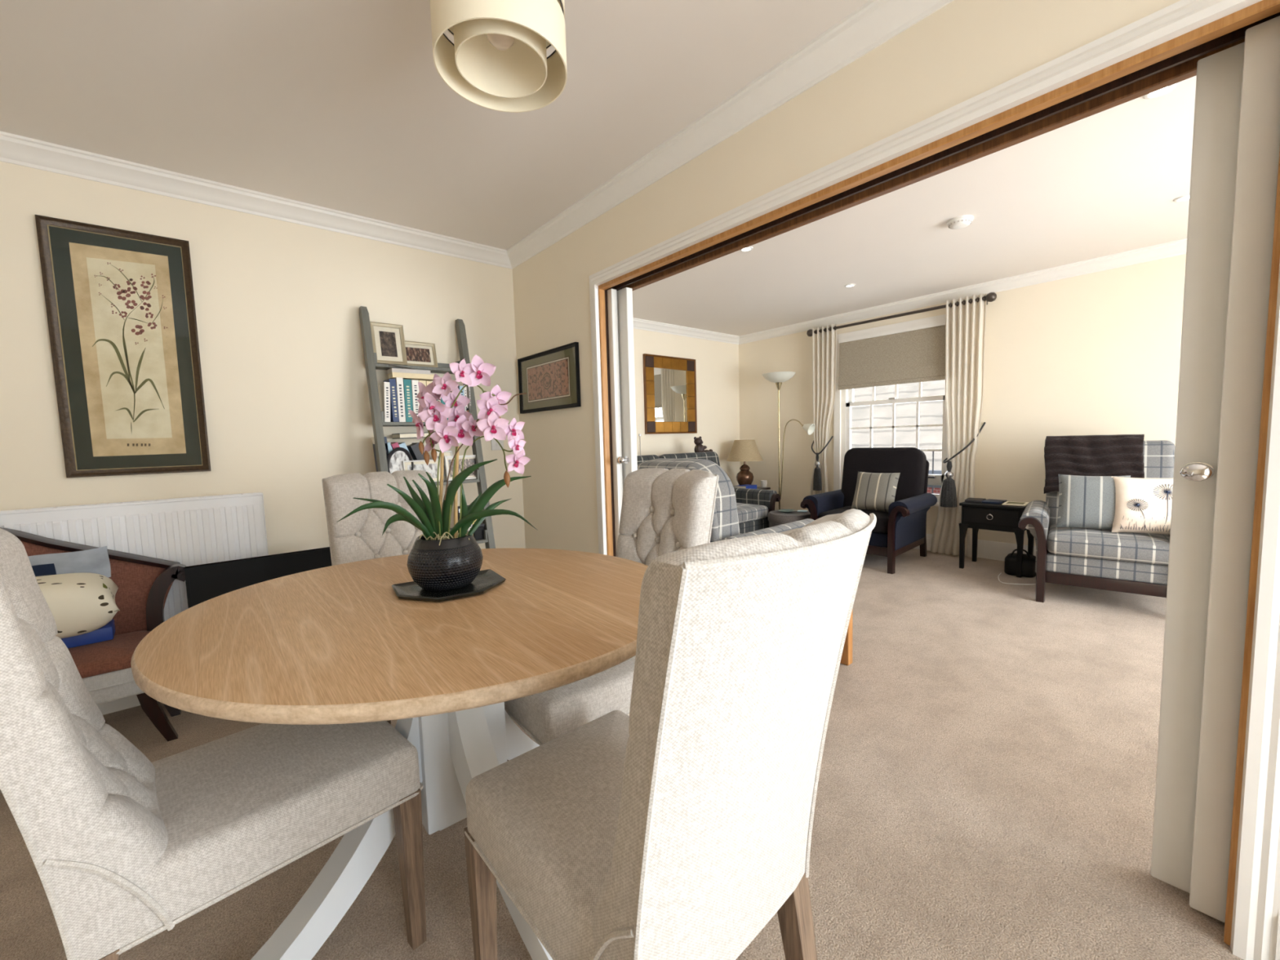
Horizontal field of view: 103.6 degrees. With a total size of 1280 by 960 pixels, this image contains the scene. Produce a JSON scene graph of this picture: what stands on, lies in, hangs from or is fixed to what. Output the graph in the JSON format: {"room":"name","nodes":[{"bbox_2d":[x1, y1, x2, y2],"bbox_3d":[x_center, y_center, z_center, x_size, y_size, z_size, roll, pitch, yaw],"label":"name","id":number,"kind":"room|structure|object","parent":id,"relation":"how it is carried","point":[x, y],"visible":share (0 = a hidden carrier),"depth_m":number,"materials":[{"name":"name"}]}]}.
{"room":"dining room","nodes":[
{"label":"dining room","id":0,"kind":"room"},
{"bbox_2d":[0,161,525,555],"bbox_3d":[-2.193,-0.188,2.431,3.450,2.400,0.150,-5,6,-40],"label":"wall","id":1,"kind":"structure","parent":0,"point":[277,303],"depth_m":2.56,"materials":[{"name":"beige paint"}]},
{"bbox_2d":[96,694,140,715],"bbox_3d":[-2.050,0.926,2.506,3.300,0.160,0.018,-5,6,-40],"label":"baseboard","id":2,"kind":"structure","parent":1,"relation":"attached to","point":[131,701],"depth_m":2.26,"materials":[{"name":"white paint"}]},
{"bbox_2d":[35,214,211,477],"bbox_3d":[-2.260,-0.558,2.237,0.465,1.068,0.024,-5,6,-40],"label":"framed picture","id":3,"kind":"object","parent":1,"relation":"attached to","point":[120,304],"visible":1,"depth_m":2.22,"materials":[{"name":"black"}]},
{"bbox_2d":[68,242,186,456],"bbox_3d":[-2.262,-0.562,2.242,0.305,0.903,0.001,-5,6,-40],"label":"print","id":4,"kind":"object","parent":3,"relation":"attached to","point":[123,302],"depth_m":2.23,"materials":[{"name":"beige"}]},
{"bbox_2d":[0,492,268,621],"bbox_3d":[-2.453,0.582,2.089,1.570,0.934,0.102,-5,6,-40],"label":"radiator","id":5,"kind":"object","parent":1,"relation":"attached to","point":[188,531],"visible":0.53,"depth_m":2.28,"materials":[{"name":"white metal"}]},
{"bbox_2d":[0,492,262,515],"bbox_3d":[-2.457,0.123,2.041,1.492,0.012,0.071,-6,6,-40],"label":"grille","id":6,"kind":"object","parent":5,"relation":"attached to","point":[60,510],"depth_m":2.21,"materials":[{"name":"white metal"}]},
{"bbox_2d":[0,130,511,268],"bbox_3d":[-2.096,-1.340,2.301,3.300,0.088,0.072,-5,6,-40],"label":"trim","id":7,"kind":"structure","parent":1,"relation":"attached to","point":[16,149],"depth_m":2.39,"materials":[{"name":"white paint"}]},
{"bbox_2d":[490,438,503,450],"bbox_3d":[-0.953,-0.243,3.370,0.086,0.086,0.013,-5,6,-40],"label":"light switch","id":8,"kind":"object","parent":1,"relation":"attached to","point":[495,445],"visible":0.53,"depth_m":3.36,"materials":[{"name":"white plastic"}]},
{"bbox_2d":[0,0,1196,336],"bbox_3d":[0.453,-1.495,2.042,7.280,0.120,6.055,-5,6,-40],"label":"ceiling","id":9,"kind":"structure","parent":0,"point":[342,105],"depth_m":2.04,"materials":[{"name":"white paint"}]},
{"bbox_2d":[430,0,567,112],"bbox_3d":[-0.333,-1.158,1.185,0.306,0.370,0.306,-5,6,-40],"label":"pendant light","id":10,"kind":"object","parent":9,"relation":"hanging from","point":[497,60],"visible":1,"depth_m":1.23,"materials":[{"name":"beige fabric"}]},
{"bbox_2d":[946,214,973,229],"bbox_3d":[1.914,-1.534,3.015,0.136,0.041,0.136,-5,6,-40],"label":"smoke detector","id":11,"kind":"object","parent":9,"relation":"attached to","point":[962,221],"visible":1,"depth_m":2.98,"materials":[{"name":"white plastic"}]},
{"bbox_2d":[1142,83,1176,99],"bbox_3d":[1.955,-1.463,1.897,0.088,0.006,0.088,-5,6,-40],"label":"recessed light","id":12,"kind":"object","parent":9,"relation":"in","point":[1158,93],"visible":0.66,"depth_m":1.90,"materials":[{"name":"white plastic"}]},
{"bbox_2d":[1173,194,1189,202],"bbox_3d":[3.030,-1.566,2.802,0.088,0.006,0.088,-5,6,-40],"label":"recessed light","id":13,"kind":"object","parent":9,"relation":"in","point":[1185,197],"visible":0.7,"depth_m":2.81,"materials":[{"name":"white plastic"}]},
{"bbox_2d":[0,548,1243,959],"bbox_3d":[0.523,1.015,2.246,7.280,0.120,6.055,-5,6,-40],"label":"floor","id":14,"kind":"structure","parent":0,"point":[986,788],"depth_m":1.51,"materials":[{"name":"carpet"}]},
{"bbox_2d":[0,527,186,741],"bbox_3d":[-2.502,0.623,1.677,1.511,0.925,0.456,-5,6,-40],"label":"settee","id":15,"kind":"object","parent":14,"relation":"on","point":[144,583],"visible":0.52,"depth_m":2.03,"materials":[{"name":"fabric"}]},
{"bbox_2d":[28,546,111,577],"bbox_3d":[-2.310,0.364,1.965,0.340,0.168,0.044,-5,6,-34],"label":"cushion","id":16,"kind":"object","parent":15,"relation":"on","point":[96,561],"visible":0.52,"depth_m":2.00,"materials":[{"name":"fabric"}]},
{"bbox_2d":[35,572,119,638],"bbox_3d":[-2.232,0.478,1.885,0.308,0.227,0.402,3,6,44],"label":"cushion","id":17,"kind":"object","parent":15,"relation":"on","point":[78,603],"visible":0.62,"depth_m":1.87,"materials":[{"name":"beige fabric"}]},
{"bbox_2d":[61,619,115,648],"bbox_3d":[-2.217,0.611,1.944,0.260,0.052,0.130,-6,6,-43],"label":"box","id":18,"kind":"object","parent":15,"relation":"on","point":[106,633],"visible":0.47,"depth_m":1.95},
{"bbox_2d":[0,528,426,959],"bbox_3d":[-0.887,0.573,1.025,0.425,1.039,0.710,3,6,43],"label":"dining chair","id":19,"kind":"object","parent":14,"relation":"on","point":[124,847],"visible":0.99,"depth_m":0.90,"materials":[{"name":"fabric"}]},
{"bbox_2d":[184,546,332,608],"bbox_3d":[-1.708,0.678,2.399,0.636,0.652,0.180,-5,6,-40],"label":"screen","id":20,"kind":"object","parent":14,"relation":"on","point":[204,582],"visible":0.09,"depth_m":2.28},
{"bbox_2d":[321,470,432,724],"bbox_3d":[-0.916,0.496,1.985,0.425,1.039,0.709,-6,6,-40],"label":"dining chair","id":21,"kind":"object","parent":14,"relation":"on","point":[358,536],"visible":0.36,"depth_m":2.07,"materials":[{"name":"fabric"}]},
{"bbox_2d":[130,547,648,959],"bbox_3d":[-0.501,0.674,1.332,1.147,0.765,1.192,-5,6,-40],"label":"dining table","id":22,"kind":"object","parent":14,"relation":"on","point":[336,644],"visible":0.76,"depth_m":1.07,"materials":[{"name":"brown wood"}]},
{"bbox_2d":[391,568,506,601],"bbox_3d":[-0.495,0.283,1.333,0.269,0.014,0.207,-5,5,-32],"label":"tray","id":23,"kind":"object","parent":22,"relation":"on","point":[486,580],"visible":0.8,"depth_m":1.30,"materials":[{"name":"ceramic"}]},
{"bbox_2d":[336,355,537,591],"bbox_3d":[-0.526,-0.015,1.330,0.541,0.598,0.204,-2,5,0],"label":"potted orchid","id":24,"kind":"object","parent":23,"relation":"on","point":[442,558],"visible":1,"depth_m":1.29,"materials":[{"name":"plant"}]},
{"bbox_2d":[359,306,495,548],"bbox_3d":[-1.172,-0.012,2.885,0.572,1.920,0.459,-5,6,-40],"label":"ladder shelf","id":25,"kind":"object","parent":14,"relation":"on","point":[370,357],"visible":0.29,"depth_m":2.81,"materials":[{"name":"wood"}]},
{"bbox_2d":[372,436,388,471],"bbox_3d":[-1.442,-0.108,2.819,0.058,0.264,0.144,-5,6,-40],"label":"book","id":26,"kind":"object","parent":25,"relation":"on","point":[385,437],"visible":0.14,"depth_m":2.83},
{"bbox_2d":[378,382,390,422],"bbox_3d":[-1.423,-0.429,2.805,0.040,0.219,0.125,-5,6,-40],"label":"book","id":27,"kind":"object","parent":25,"relation":"on","point":[384,388],"visible":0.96,"depth_m":2.76,"materials":[{"name":"paper"}]},
{"bbox_2d":[369,321,407,365],"bbox_3d":[-1.410,-0.763,2.826,0.172,0.231,0.054,-5,6,-40],"label":"photo frame","id":28,"kind":"object","parent":25,"relation":"on","point":[388,340],"visible":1,"depth_m":2.83,"materials":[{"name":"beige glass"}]},
{"bbox_2d":[378,330,397,356],"bbox_3d":[-1.412,-0.763,2.828,0.082,0.142,0.002,-5,-4,-40],"label":"photograph","id":29,"kind":"object","parent":28,"relation":"attached to","point":[388,340],"depth_m":2.83},
{"bbox_2d":[383,378,399,422],"bbox_3d":[-1.395,-0.442,2.828,0.032,0.236,0.125,-8,7,-40],"label":"book","id":30,"kind":"object","parent":25,"relation":"on","point":[394,415],"visible":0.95,"depth_m":2.78,"materials":[{"name":"paper"}]},
{"bbox_2d":[394,377,405,422],"bbox_3d":[-1.369,-0.448,2.850,0.034,0.245,0.125,-5,6,-40],"label":"book","id":31,"kind":"object","parent":25,"relation":"on","point":[399,381],"visible":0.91,"depth_m":2.80,"materials":[{"name":"paper"}]},
{"bbox_2d":[386,372,434,381],"bbox_3d":[-1.310,-0.592,2.895,0.235,0.028,0.103,-5,6,-40],"label":"book","id":32,"kind":"object","parent":31,"relation":"on","point":[427,377],"visible":0.73,"depth_m":2.85,"materials":[{"name":"paper"}]},
{"bbox_2d":[386,364,431,374],"bbox_3d":[-1.322,-0.626,2.885,0.225,0.040,0.100,-5,6,-40],"label":"book","id":33,"kind":"object","parent":32,"relation":"on","point":[406,370],"visible":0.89,"depth_m":2.84,"materials":[{"name":"paper"}]},
{"bbox_2d":[386,447,413,473],"bbox_3d":[-1.325,-0.078,2.780,0.147,0.204,0.057,-6,6,-44],"label":"oval frame","id":34,"kind":"object","parent":25,"relation":"on","point":[395,458],"visible":0.65,"depth_m":2.78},
{"bbox_2d":[389,450,408,473],"bbox_3d":[-1.327,-0.078,2.782,0.112,0.176,0.001,8,-15,-40],"label":"photograph","id":35,"kind":"object","parent":34,"relation":"attached to","point":[397,459],"depth_m":2.78},
{"bbox_2d":[397,442,408,451],"bbox_3d":[-1.337,-0.101,2.901,0.119,0.231,0.134,-5,6,-40],"label":"book","id":36,"kind":"object","parent":25,"relation":"on","point":[402,445],"visible":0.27,"depth_m":2.82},
{"bbox_2d":[392,432,428,439],"bbox_3d":[-1.276,-0.262,2.953,0.290,0.030,0.150,-7,7,-40],"label":"book","id":37,"kind":"object","parent":36,"relation":"on","point":[406,435],"visible":0.43,"depth_m":2.85,"materials":[{"name":"paper"}]},
{"bbox_2d":[403,378,413,422],"bbox_3d":[-1.338,-0.448,2.876,0.040,0.238,0.125,-5,6,-40],"label":"book","id":38,"kind":"object","parent":25,"relation":"on","point":[406,383],"visible":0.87,"depth_m":2.83,"materials":[{"name":"paper"}]},
{"bbox_2d":[411,379,419,417],"bbox_3d":[-1.307,-0.450,2.902,0.037,0.236,0.125,-5,6,-40],"label":"book","id":39,"kind":"object","parent":25,"relation":"on","point":[415,388],"visible":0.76,"depth_m":2.85,"materials":[{"name":"paper"}]},
{"bbox_2d":[406,442,424,460],"bbox_3d":[-1.286,-0.104,2.945,0.130,0.228,0.134,-5,6,-40],"label":"book","id":40,"kind":"object","parent":25,"relation":"on","point":[413,448],"visible":0.3,"depth_m":2.88,"materials":[{"name":"paper"}]},
{"bbox_2d":[404,340,438,367],"bbox_3d":[-1.301,-0.736,2.957,0.205,0.150,0.045,-5,6,-40],"label":"photo frame","id":41,"kind":"object","parent":25,"relation":"on","point":[418,353],"visible":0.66,"depth_m":2.97,"materials":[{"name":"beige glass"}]},
{"bbox_2d":[405,346,431,362],"bbox_3d":[-1.303,-0.735,2.959,0.137,0.082,0.001,-6,-6,-40],"label":"photograph","id":42,"kind":"object","parent":41,"relation":"attached to","point":[414,354],"depth_m":2.96},
{"bbox_2d":[402,459,440,481],"bbox_3d":[-1.225,-0.049,2.849,0.205,0.128,0.036,-5,6,-40],"label":"photo frame","id":43,"kind":"object","parent":25,"relation":"on","point":[432,468],"visible":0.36,"depth_m":2.86,"materials":[{"name":"white plastic"}]},
{"bbox_2d":[407,463,437,478],"bbox_3d":[-1.227,-0.048,2.852,0.161,0.084,0.002,-5,-4,-40],"label":"photograph","id":44,"kind":"object","parent":43,"relation":"attached to","point":[432,468],"depth_m":2.87},
{"bbox_2d":[431,450,452,480],"bbox_3d":[-1.154,-0.083,2.960,0.115,0.175,0.041,-5,6,-40],"label":"photo frame","id":45,"kind":"object","parent":25,"relation":"on","point":[447,453],"visible":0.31,"depth_m":2.97,"materials":[{"name":"white plastic"}]},
{"bbox_2d":[436,455,447,475],"bbox_3d":[-1.156,-0.083,2.962,0.059,0.119,0.002,-5,-3,-40],"label":"photograph","id":46,"kind":"object","parent":45,"relation":"attached to","point":[444,474],"depth_m":2.96},
{"bbox_2d":[444,454,476,480],"bbox_3d":[-1.049,-0.074,2.999,0.210,0.145,0.039,-5,6,-40],"label":"photo frame","id":47,"kind":"object","parent":25,"relation":"on","point":[469,460],"visible":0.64,"depth_m":3.00,"materials":[{"name":"white plastic"}]},
{"bbox_2d":[448,458,475,477],"bbox_3d":[-1.051,-0.074,3.001,0.168,0.103,0.002,-5,-4,-40],"label":"photograph","id":48,"kind":"object","parent":47,"relation":"attached to","point":[467,462],"depth_m":3.01},
{"bbox_2d":[473,523,484,539],"bbox_3d":[-0.991,0.305,3.038,0.066,0.092,0.122,-5,6,-40],"label":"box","id":49,"kind":"object","parent":25,"relation":"on","point":[478,534],"visible":0.33,"depth_m":2.99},
{"bbox_2d":[504,467,719,760],"bbox_3d":[-0.094,0.500,1.648,0.709,1.039,0.425,-5,6,-38],"label":"dining chair","id":50,"kind":"object","parent":14,"relation":"on","point":[664,511],"visible":0.45,"depth_m":1.60,"materials":[{"name":"fabric"}]},
{"bbox_2d":[463,508,876,959],"bbox_3d":[0.019,0.557,0.895,0.425,1.039,0.709,-6,6,-41],"label":"dining chair","id":51,"kind":"object","parent":14,"relation":"on","point":[677,827],"visible":1,"depth_m":0.65,"materials":[{"name":"fabric"}]},
{"bbox_2d":[636,451,780,533],"bbox_3d":[0.387,0.252,4.843,2.023,0.991,0.877,-5,6,-40],"label":"sofa","id":52,"kind":"object","parent":14,"relation":"on","point":[753,505],"visible":0.16,"depth_m":5.09,"materials":[{"name":"grey fabric"}]},
{"bbox_2d":[636,454,659,464],"bbox_3d":[-0.116,0.089,4.753,0.852,0.624,0.272,-6,6,-40],"label":"cushion","id":53,"kind":"object","parent":52,"relation":"on","point":[640,459],"depth_m":4.85,"materials":[{"name":"fabric"}]},
{"bbox_2d":[657,451,719,466],"bbox_3d":[0.540,0.026,5.305,0.852,0.624,0.272,-6,6,-40],"label":"cushion","id":54,"kind":"object","parent":52,"relation":"on","point":[713,456],"depth_m":5.30,"materials":[{"name":"fabric"}]},
{"bbox_2d":[693,436,712,452],"bbox_3d":[0.686,-0.376,5.547,0.255,0.212,0.128,-5,6,-40],"label":"teddy bear","id":55,"kind":"object","parent":52,"relation":"on","point":[699,447],"visible":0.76,"depth_m":5.47},
{"bbox_2d":[736,502,768,523],"bbox_3d":[0.788,0.324,5.044,0.854,0.155,0.620,-6,6,-40],"label":"seat cushion","id":56,"kind":"object","parent":52,"relation":"on","point":[748,513],"depth_m":4.96,"materials":[{"name":"fabric"}]},
{"bbox_2d":[637,458,814,542],"bbox_3d":[0.451,0.363,3.237,0.906,1.025,1.090,-6,6,-41],"label":"armchair","id":57,"kind":"object","parent":14,"relation":"on","point":[725,526],"visible":0.08,"depth_m":2.77,"materials":[{"name":"grey fabric"}]},
{"bbox_2d":[637,458,739,540],"bbox_3d":[0.235,0.192,3.037,0.296,0.640,0.763,-6,6,-41],"label":"cushion","id":58,"kind":"object","parent":57,"relation":"on","point":[725,520],"depth_m":2.76,"materials":[{"name":"fabric"}]},
{"bbox_2d":[733,485,770,489],"bbox_3d":[1.240,0.358,6.085,0.460,0.530,0.480,-5,6,-40],"label":"table","id":59,"kind":"object","parent":14,"relation":"on","point":[757,487],"visible":0.11,"depth_m":6.00,"materials":[{"name":"brown wood"}]},
{"bbox_2d":[726,439,763,484],"bbox_3d":[1.262,-0.196,6.072,0.431,0.575,0.431,-5,6,-40],"label":"table lamp","id":60,"kind":"object","parent":59,"relation":"on","point":[744,451],"visible":0.87,"depth_m":5.95,"materials":[{"name":"fabric"}]},
{"bbox_2d":[736,484,756,488],"bbox_3d":[1.242,0.085,5.872,0.200,0.048,0.143,-5,6,-40],"label":"book","id":61,"kind":"object","parent":59,"relation":"on","point":[746,486],"visible":0.7,"depth_m":5.83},
{"bbox_2d":[762,371,815,509],"bbox_3d":[1.679,-0.282,5.692,0.370,1.844,0.621,-5,6,-40],"label":"floor lamp","id":62,"kind":"object","parent":14,"relation":"on","point":[779,377],"visible":0.84,"depth_m":5.67,"materials":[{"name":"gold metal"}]},
{"bbox_2d":[768,509,811,527],"bbox_3d":[1.470,0.509,4.924,0.426,0.404,0.426,-5,6,-40],"label":"pouf","id":63,"kind":"object","parent":14,"relation":"on","point":[775,517],"visible":0.34,"depth_m":4.77,"materials":[{"name":"grey fabric"}]},
{"bbox_2d":[840,607,853,665],"bbox_3d":[0.751,0.714,2.517,0.470,0.425,0.430,-5,6,-40],"label":"table","id":64,"kind":"object","parent":14,"relation":"on","point":[846,655],"visible":0.06,"depth_m":2.50,"materials":[{"name":"wood"}]},
{"bbox_2d":[800,447,937,573],"bbox_3d":[2.100,0.216,4.594,0.860,1.005,0.923,-6,6,-43],"label":"armchair","id":65,"kind":"object","parent":14,"relation":"on","point":[901,529],"visible":0.66,"depth_m":4.51,"materials":[{"name":"black fabric"}]},
{"bbox_2d":[818,506,888,533],"bbox_3d":[2.023,0.331,4.527,0.600,0.155,0.614,-6,6,-43],"label":"seat cushion","id":66,"kind":"object","parent":65,"relation":"on","point":[882,526],"depth_m":4.33,"materials":[{"name":"fabric"}]},
{"bbox_2d":[850,471,900,511],"bbox_3d":[2.049,0.100,4.394,0.203,0.329,0.360,-6,6,-43],"label":"cushion","id":67,"kind":"object","parent":65,"relation":"on","point":[873,491],"visible":0.94,"depth_m":4.33,"materials":[{"name":"fabric"}]},
{"bbox_2d":[840,447,926,506],"bbox_3d":[2.278,0.014,4.753,0.275,0.638,0.712,-6,6,-43],"label":"cushion","id":68,"kind":"object","parent":65,"relation":"on","point":[911,462],"depth_m":4.64,"materials":[{"name":"fabric"}]},
{"bbox_2d":[959,501,1034,577],"bbox_3d":[2.923,0.460,4.136,0.369,0.548,0.440,-5,6,-40],"label":"side table","id":69,"kind":"object","parent":14,"relation":"on","point":[975,516],"visible":0.91,"depth_m":4.03,"materials":[{"name":"black wood"}]},
{"bbox_2d":[964,497,986,502],"bbox_3d":[2.806,0.169,4.217,0.122,0.023,0.170,3,6,44],"label":"case","id":70,"kind":"object","parent":69,"relation":"on","point":[968,500],"visible":0.86,"depth_m":4.17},
{"bbox_2d":[982,498,1007,504],"bbox_3d":[2.898,0.176,4.124,0.170,0.019,0.132,-5,6,-37],"label":"notebook","id":71,"kind":"object","parent":69,"relation":"on","point":[989,500],"visible":0.94,"depth_m":4.09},
{"bbox_2d":[1001,501,1029,506],"bbox_3d":[2.987,0.188,4.004,0.200,0.011,0.150,-6,6,-45],"label":"magazine","id":72,"kind":"object","parent":69,"relation":"on","point":[1007,503],"visible":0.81,"depth_m":3.98,"materials":[{"name":"paper"}]},
{"bbox_2d":[1004,548,1035,577],"bbox_3d":[3.011,0.638,3.980,0.200,0.213,0.200,3,6,44],"label":"handbag","id":73,"kind":"object","parent":14,"relation":"on","point":[1028,562],"visible":0.82,"depth_m":3.92,"materials":[{"name":"leather"}]},
{"bbox_2d":[1017,440,1175,602],"bbox_3d":[3.161,0.265,3.407,0.923,1.041,0.868,2,6,40],"label":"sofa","id":74,"kind":"object","parent":14,"relation":"on","point":[1131,562],"visible":0.46,"depth_m":3.22,"materials":[{"name":"grey fabric"}]},
{"bbox_2d":[1056,474,1130,529],"bbox_3d":[3.000,0.146,3.341,0.360,0.354,0.182,2,6,40],"label":"cushion","id":75,"kind":"object","parent":74,"relation":"on","point":[1084,501],"visible":0.87,"depth_m":3.32,"materials":[{"name":"grey fabric"}]},
{"bbox_2d":[1044,434,1144,493],"bbox_3d":[3.266,-0.103,3.648,0.534,0.443,0.322,2,6,40],"label":"fur throw","id":76,"kind":"object","parent":74,"relation":"on","point":[1119,455],"visible":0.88,"depth_m":3.57,"materials":[{"name":"fur"}]},
{"bbox_2d":[1046,524,1169,564],"bbox_3d":[3.091,0.398,3.330,0.614,0.155,0.600,2,6,40],"label":"seat cushion","id":77,"kind":"object","parent":74,"relation":"on","point":[1091,544],"depth_m":3.15,"materials":[{"name":"fabric"}]},
{"bbox_2d":[1045,440,1175,530],"bbox_3d":[3.319,0.060,3.585,0.662,0.670,0.244,2,6,40],"label":"cushion","id":78,"kind":"object","parent":74,"relation":"on","point":[1158,455],"depth_m":3.40,"materials":[{"name":"fabric"}]},
{"bbox_2d":[1111,475,1173,534],"bbox_3d":[3.187,0.159,3.137,0.370,0.349,0.193,2,6,37],"label":"cushion","id":79,"kind":"object","parent":74,"relation":"on","point":[1142,505],"visible":0.8,"depth_m":3.12,"materials":[{"name":"fabric"}]},
{"bbox_2d":[1120,484,1172,531],"bbox_3d":[3.155,0.169,3.094,0.299,0.285,0.085,2,6,37],"label":"print","id":80,"kind":"object","parent":79,"relation":"attached to","point":[1143,507],"depth_m":3.11},
{"bbox_2d":[633,328,740,485],"bbox_3d":[-0.055,-0.494,5.477,3.390,2.400,0.150,-5,6,-40],"label":"wall","id":81,"kind":"structure","parent":0,"point":[717,362],"depth_m":6.05,"materials":[{"name":"beige paint"}]},
{"bbox_2d":[642,353,697,434],"bbox_3d":[0.352,-0.951,5.674,0.784,0.856,0.034,-5,6,-40],"label":"wall mirror","id":82,"kind":"object","parent":81,"relation":"attached to","point":[669,383],"visible":1,"depth_m":5.66,"materials":[{"name":"brown wood"}]},
{"bbox_2d":[632,317,739,344],"bbox_3d":[-0.015,-1.641,5.299,3.390,0.088,0.072,-5,6,-40],"label":"trim","id":83,"kind":"structure","parent":81,"relation":"attached to","point":[642,324],"depth_m":5.73,"materials":[{"name":"white paint"}]},
{"bbox_2d":[512,0,1180,553],"bbox_3d":[0.454,-0.237,2.115,0.190,2.400,5.655,-5,6,-40],"label":"wall","id":84,"kind":"structure","parent":0,"point":[963,50],"depth_m":1.86,"materials":[{"name":"beige paint"}]},
{"bbox_2d":[517,342,581,413],"bbox_3d":[-0.580,-0.615,3.134,0.022,0.362,0.708,-5,6,-40],"label":"framed picture","id":85,"kind":"object","parent":84,"relation":"attached to","point":[549,379],"visible":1,"depth_m":3.10},
{"bbox_2d":[607,288,622,553],"bbox_3d":[-0.123,-0.054,2.781,0.038,1.938,0.040,-5,6,-40],"label":"door","id":86,"kind":"structure","parent":84,"relation":"in","point":[611,293],"depth_m":2.74,"materials":[{"name":"wood"}]},
{"bbox_2d":[617,287,637,487],"bbox_3d":[-0.084,-0.055,2.772,0.097,1.938,0.105,-5,6,-40],"label":"door","id":87,"kind":"structure","parent":84,"relation":"in","point":[628,460],"depth_m":2.72,"materials":[{"name":"white paint"}]},
{"bbox_2d":[506,0,954,269],"bbox_3d":[0.533,-1.365,1.688,0.072,0.088,4.400,-5,6,-40],"label":"trim","id":88,"kind":"structure","parent":84,"relation":"attached to","point":[876,22],"depth_m":1.84,"materials":[{"name":"white paint"}]},
{"bbox_2d":[622,38,1244,290],"bbox_3d":[0.669,-0.025,2.003,0.040,1.985,2.279,-5,6,-40],"label":"trim","id":89,"kind":"structure","parent":84,"relation":"attached to","point":[1188,69],"depth_m":1.50,"materials":[{"name":"wood"}]},
{"bbox_2d":[589,0,1279,959],"bbox_3d":[0.529,-0.038,1.883,0.022,2.037,2.411,-5,6,-40],"label":"trim","id":90,"kind":"structure","parent":84,"relation":"attached to","point":[1256,899],"depth_m":1.07,"materials":[{"name":"white paint"}]},
{"bbox_2d":[598,0,1279,946],"bbox_3d":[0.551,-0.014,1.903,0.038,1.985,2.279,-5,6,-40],"label":"trim","id":91,"kind":"structure","parent":84,"relation":"attached to","point":[1263,9],"depth_m":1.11,"materials":[{"name":"brown wood"}]},
{"bbox_2d":[1151,41,1244,893],"bbox_3d":[1.297,0.038,1.142,0.097,1.938,0.125,-5,6,-40],"label":"door","id":92,"kind":"structure","parent":84,"relation":"in","point":[1219,79],"depth_m":1.16,"materials":[{"name":"white wood"}]},
{"bbox_2d":[1189,15,1279,922],"bbox_3d":[1.300,0.041,1.101,0.038,1.938,0.057,-5,6,-40],"label":"door","id":93,"kind":"structure","parent":84,"relation":"in","point":[1259,134],"depth_m":1.08,"materials":[{"name":"wood"}]},
{"bbox_2d":[1275,910,1279,959],"bbox_3d":[1.683,0.973,0.631,0.018,0.160,1.100,-5,6,-40],"label":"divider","id":94,"kind":"object","parent":84,"relation":"attached to","point":[1277,944],"visible":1,"depth_m":1.04,"materials":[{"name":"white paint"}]},
{"bbox_2d":[738,253,1186,546],"bbox_3d":[3.189,-0.500,4.417,0.200,2.400,5.955,-5,6,-40],"label":"wall","id":95,"kind":"structure","parent":0,"point":[1097,353],"depth_m":4.14,"materials":[{"name":"beige paint"}]},
{"bbox_2d":[833,314,946,506],"bbox_3d":[2.555,-0.659,5.074,0.220,1.763,1.210,-5,6,-40],"label":"window","id":96,"kind":"structure","parent":95,"relation":"in","point":[842,444],"depth_m":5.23,"materials":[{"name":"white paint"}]},
{"bbox_2d":[838,320,945,390],"bbox_3d":[2.469,-1.203,4.970,0.042,0.528,1.066,-5,6,-40],"label":"blind","id":97,"kind":"object","parent":96,"relation":"attached to","point":[917,353],"visible":0.89,"depth_m":4.94,"materials":[{"name":"fabric"}]},
{"bbox_2d":[806,292,996,336],"bbox_3d":[2.442,-1.581,4.913,0.144,0.080,1.762,-5,6,-40],"label":"curtain rod","id":98,"kind":"object","parent":95,"relation":"attached to","point":[990,297],"visible":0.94,"depth_m":4.75,"materials":[{"name":"brown metal"}]},
{"bbox_2d":[809,324,836,495],"bbox_3d":[1.988,-0.512,5.523,0.047,2.288,0.347,-5,6,-40],"label":"curtain","id":99,"kind":"object","parent":98,"relation":"hanging from","point":[824,343],"visible":0.76,"depth_m":5.47,"materials":[{"name":"beige fabric"}]},
{"bbox_2d":[811,435,833,490],"bbox_3d":[1.980,-0.187,5.562,0.217,0.590,0.239,-5,6,-40],"label":"tieback","id":100,"kind":"object","parent":99,"relation":"attached to","point":[817,484],"visible":0.95,"depth_m":5.50,"materials":[{"name":"grey fabric"}]},
{"bbox_2d":[930,293,986,557],"bbox_3d":[2.841,-0.454,4.517,0.052,2.288,0.406,-5,6,-40],"label":"curtain","id":101,"kind":"object","parent":98,"relation":"hanging from","point":[965,323],"visible":0.88,"depth_m":4.47,"materials":[{"name":"beige fabric"}]},
{"bbox_2d":[939,422,985,507],"bbox_3d":[2.884,-0.137,4.514,0.351,0.747,0.190,0,5,15],"label":"tieback","id":102,"kind":"object","parent":101,"relation":"attached to","point":[948,495],"visible":0.97,"depth_m":4.49,"materials":[{"name":"grey fabric"}]},
{"bbox_2d":[738,238,1186,344],"bbox_3d":[3.053,-1.642,4.237,0.072,0.088,5.655,-5,6,-40],"label":"trim","id":103,"kind":"structure","parent":95,"relation":"attached to","point":[1178,247],"depth_m":4.25,"materials":[{"name":"white paint"}]},
{"bbox_2d":[913,533,1035,560],"bbox_3d":[3.138,0.624,4.437,0.018,0.160,5.655,-5,6,-40],"label":"baseboard","id":104,"kind":"structure","parent":95,"relation":"attached to","point":[988,549],"depth_m":4.45,"materials":[{"name":"white paint"}]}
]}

